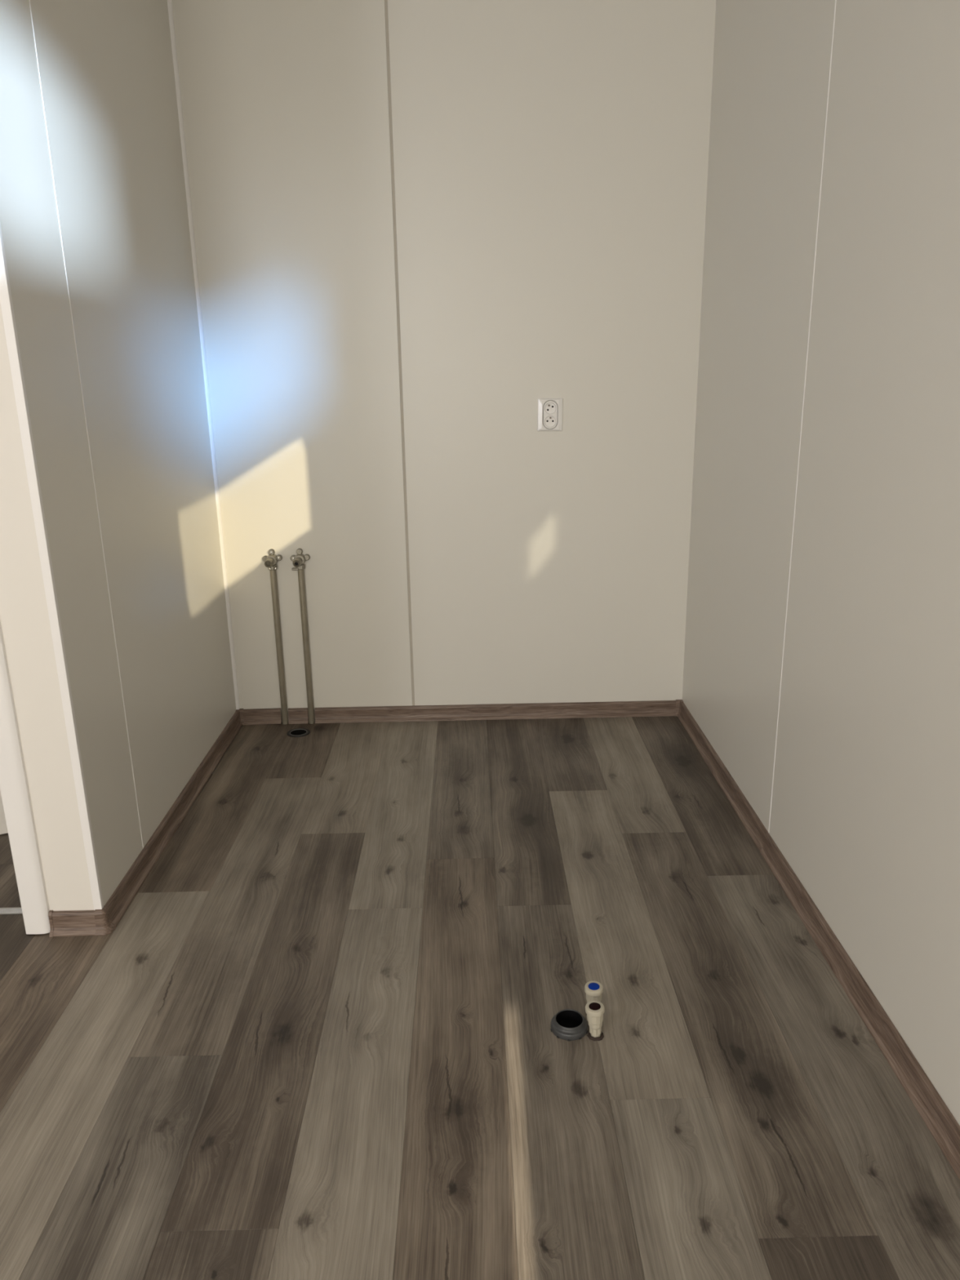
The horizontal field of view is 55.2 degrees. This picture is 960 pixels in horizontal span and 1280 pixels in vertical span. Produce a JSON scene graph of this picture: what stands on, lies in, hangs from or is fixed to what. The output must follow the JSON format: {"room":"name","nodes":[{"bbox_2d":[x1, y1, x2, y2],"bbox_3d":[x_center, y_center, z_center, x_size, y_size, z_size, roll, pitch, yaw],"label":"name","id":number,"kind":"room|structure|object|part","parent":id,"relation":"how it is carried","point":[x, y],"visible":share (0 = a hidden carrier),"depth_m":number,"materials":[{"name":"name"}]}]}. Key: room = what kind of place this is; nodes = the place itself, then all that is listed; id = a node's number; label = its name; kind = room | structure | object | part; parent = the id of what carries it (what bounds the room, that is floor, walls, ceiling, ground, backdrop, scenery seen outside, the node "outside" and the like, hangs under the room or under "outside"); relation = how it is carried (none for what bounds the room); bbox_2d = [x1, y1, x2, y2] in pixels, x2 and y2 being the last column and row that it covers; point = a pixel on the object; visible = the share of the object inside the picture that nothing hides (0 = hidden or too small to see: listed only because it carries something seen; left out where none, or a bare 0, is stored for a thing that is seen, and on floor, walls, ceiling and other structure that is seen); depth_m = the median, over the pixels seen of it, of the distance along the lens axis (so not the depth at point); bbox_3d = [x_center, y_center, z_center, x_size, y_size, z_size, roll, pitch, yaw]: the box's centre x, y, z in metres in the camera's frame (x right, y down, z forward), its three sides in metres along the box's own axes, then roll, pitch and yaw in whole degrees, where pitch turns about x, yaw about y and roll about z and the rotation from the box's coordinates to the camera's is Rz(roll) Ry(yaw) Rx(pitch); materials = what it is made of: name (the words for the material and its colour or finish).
{"room":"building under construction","nodes":[
{"label":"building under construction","id":0,"kind":"room"},
{"bbox_2d":[0,0,235,911],"bbox_3d":[-0.971,-0.727,2.424,0.124,2.550,1.318,-1,16,-1],"label":"wall","id":1,"kind":"structure","parent":0,"point":[94,218],"depth_m":2.21,"materials":[{"name":"paint"}]},
{"bbox_2d":[0,791,8,834],"bbox_3d":[-1.524,-0.395,2.245,0.840,2.026,0.086,-9,18,-24],"label":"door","id":2,"kind":"structure","parent":1,"relation":"in","point":[3,828],"depth_m":2.60,"materials":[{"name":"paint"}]},
{"bbox_2d":[0,906,22,914],"bbox_3d":[-1.457,0.666,2.232,0.794,0.004,0.027,-1,16,-1],"label":"trim","id":3,"kind":"structure","parent":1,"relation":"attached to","point":[2,910],"depth_m":2.23,"materials":[{"name":"metal"}]},
{"bbox_3d":[-0.967,-0.541,1.796,0.113,2.550,0.008,-1,16,-1],"label":"panel","id":4,"kind":"part","parent":1,"relation":"part of","materials":[{"name":"paint"}]},
{"bbox_2d":[0,222,103,910],"bbox_3d":[-0.910,-0.567,1.790,0.018,2.500,0.011,-1,16,-1],"label":"trim","id":5,"kind":"structure","parent":1,"relation":"attached to","point":[6,300],"depth_m":1.91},
{"bbox_3d":[-0.907,-0.582,1.930,0.008,2.550,0.283,-1,16,-1],"label":"panel","id":6,"kind":"part","parent":1,"relation":"part of","materials":[{"name":"paint"}]},
{"bbox_2d":[48,905,116,937],"bbox_3d":[-0.930,0.656,2.141,0.142,0.057,0.036,-1,16,-1],"label":"baseboard","id":7,"kind":"structure","parent":1,"relation":"attached to","point":[97,922],"depth_m":2.13,"materials":[{"name":"brown wood"}]},
{"bbox_2d":[105,711,242,925],"bbox_3d":[-0.880,0.470,2.772,0.020,0.055,1.279,-1,16,-1],"label":"baseboard","id":8,"kind":"structure","parent":1,"relation":"attached to","point":[122,897],"depth_m":2.58,"materials":[{"name":"brown wood"}]},
{"bbox_2d":[171,0,715,721],"bbox_3d":[-0.095,-0.943,3.106,1.853,2.550,0.090,-1,16,-1],"label":"wall","id":9,"kind":"structure","parent":0,"point":[419,224],"depth_m":3.03,"materials":[{"name":"paint"}]},
{"bbox_2d":[167,0,239,709],"bbox_3d":[-0.914,-0.936,3.042,0.003,2.500,0.016,15,22,42],"label":"trim","id":10,"kind":"structure","parent":9,"relation":"attached to","point":[169,2],"depth_m":3.02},
{"bbox_2d":[262,548,288,724],"bbox_3d":[-0.727,0.001,3.296,0.069,0.654,0.063,-1,16,-1],"label":"pipe","id":11,"kind":"object","parent":9,"relation":"attached to","point":[270,561],"visible":1,"depth_m":3.29,"materials":[{"name":"metal"}]},
{"bbox_2d":[264,557,274,568],"bbox_3d":[-0.734,-0.270,3.205,0.028,0.031,0.039,1,17,8],"label":"valve","id":12,"kind":"object","parent":11,"relation":"attached to","point":[268,562],"depth_m":3.19,"materials":[{"name":"silver metal"}]},
{"bbox_3d":[-0.597,-0.921,3.062,0.653,2.550,0.008,-1,16,-1],"label":"panel","id":13,"kind":"part","parent":9,"relation":"part of","materials":[{"name":"paint"}]},
{"bbox_2d":[290,547,314,724],"bbox_3d":[-0.629,-0.001,3.296,0.069,0.654,0.062,-1,16,-1],"label":"pipe","id":14,"kind":"object","parent":9,"relation":"attached to","point":[298,560],"visible":1,"depth_m":3.29,"materials":[{"name":"metal"}]},
{"bbox_3d":[-0.649,-0.250,3.227,0.024,0.009,0.010,-1,16,-1],"label":"lever","id":15,"kind":"part","parent":14,"relation":"part of","materials":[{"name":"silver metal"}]},
{"bbox_2d":[292,557,302,567],"bbox_3d":[-0.636,-0.272,3.205,0.028,0.031,0.039,1,17,8],"label":"valve","id":16,"kind":"object","parent":14,"relation":"attached to","point":[297,562],"depth_m":3.19,"materials":[{"name":"silver metal"}]},
{"bbox_2d":[235,699,683,725],"bbox_3d":[-0.073,0.269,3.404,1.653,0.058,0.024,-1,16,-1],"label":"baseboard","id":17,"kind":"structure","parent":9,"relation":"attached to","point":[651,708],"depth_m":3.40,"materials":[{"name":"brown wood"}]},
{"bbox_3d":[-0.806,0.283,3.397,0.139,0.055,0.020,-2,16,0],"label":"skirting","id":18,"kind":"part","parent":17,"relation":"part of","materials":[{"name":"brown wood"}]},
{"bbox_3d":[-0.673,0.281,3.401,0.073,0.055,0.020,-1,16,-1],"label":"skirting","id":19,"kind":"part","parent":17,"relation":"part of","materials":[{"name":"brown wood"}]},
{"bbox_2d":[537,398,563,431],"bbox_3d":[0.238,-0.763,3.111,0.085,0.108,0.013,-1,16,-1],"label":"power socket","id":20,"kind":"object","parent":9,"relation":"attached to","point":[548,415],"visible":1,"depth_m":3.11,"materials":[{"name":"plastic"}]},
{"bbox_3d":[0.237,-0.938,3.070,0.998,2.550,0.008,-1,16,-1],"label":"panel","id":21,"kind":"part","parent":9,"relation":"part of","materials":[{"name":"paint"}]},
{"bbox_2d":[0,715,959,1279],"bbox_3d":[-0.659,1.578,-0.690,4.000,0.120,8.800,-1,16,-1],"label":"floor","id":22,"kind":"structure","parent":0,"point":[315,1040],"depth_m":1.75,"materials":[{"name":"grey wood"}]},
{"bbox_2d":[286,728,310,737],"bbox_3d":[-0.655,0.334,3.313,0.083,0.003,0.083,-1,16,-1],"label":"floor drain","id":23,"kind":"object","parent":22,"relation":"on","point":[297,732],"visible":1,"depth_m":3.31,"materials":[{"name":"black plastic"}]},
{"bbox_2d":[550,1008,587,1040],"bbox_3d":[0.176,0.754,1.806,0.075,0.022,0.076,-1,16,-1],"label":"pipe","id":24,"kind":"object","parent":22,"relation":"on","point":[569,1024],"visible":1,"depth_m":1.80,"materials":[{"name":"grey plastic"}]},
{"bbox_2d":[584,981,603,1015],"bbox_3d":[0.227,0.721,1.834,0.037,0.069,0.037,3,17,14],"label":"pipe","id":25,"kind":"object","parent":22,"relation":"on","point":[593,990],"visible":0.61,"depth_m":1.82,"materials":[{"name":"beige plastic"}]},
{"bbox_2d":[585,1000,604,1040],"bbox_3d":[0.222,0.738,1.777,0.037,0.069,0.037,-4,17,-10],"label":"pipe","id":26,"kind":"object","parent":22,"relation":"on","point":[594,1010],"visible":1,"depth_m":1.77,"materials":[{"name":"beige plastic"}]},
{"bbox_3d":[0.224,0.756,1.783,0.019,0.030,0.019,-4,17,0],"label":"stem","id":27,"kind":"part","parent":26,"relation":"part of","materials":[{"name":"beige plastic"}]},
{"bbox_2d":[682,0,959,1125],"bbox_3d":[0.797,-0.648,2.055,0.101,2.550,2.122,-1,16,-1],"label":"wall","id":28,"kind":"structure","parent":0,"point":[821,668],"depth_m":1.92,"materials":[{"name":"paint"}]},
{"bbox_3d":[0.744,-0.802,2.583,0.008,2.550,1.021,-1,16,-1],"label":"panel","id":29,"kind":"part","parent":28,"relation":"part of","materials":[{"name":"paint"}]},
{"bbox_2d":[677,702,959,1180],"bbox_3d":[0.758,0.553,2.395,0.021,0.055,2.096,-1,16,-1],"label":"baseboard","id":30,"kind":"structure","parent":28,"relation":"attached to","point":[935,1114],"depth_m":1.91,"materials":[{"name":"brown wood"}]},
{"bbox_3d":[0.765,0.694,1.917,0.020,0.055,1.099,-1,16,-1],"label":"skirting","id":31,"kind":"part","parent":30,"relation":"part of","materials":[{"name":"brown wood"}]},
{"bbox_3d":[0.759,-0.503,1.565,0.008,2.550,1.096,-1,16,-1],"label":"panel","id":32,"kind":"part","parent":28,"relation":"part of","materials":[{"name":"paint"}]},
{"bbox_3d":[-1.824,-0.541,1.845,1.600,2.551,0.127,-1,16,-1],"label":"wall","id":33,"kind":"structure","parent":0,"visible":0},
{"bbox_2d":[0,622,50,933],"bbox_3d":[-1.048,-0.331,1.911,0.057,2.076,0.142,-1,16,-1],"label":"trim","id":34,"kind":"structure","parent":33,"relation":"attached to","point":[14,787],"depth_m":2.05,"materials":[{"name":"white wood"}]}
]}

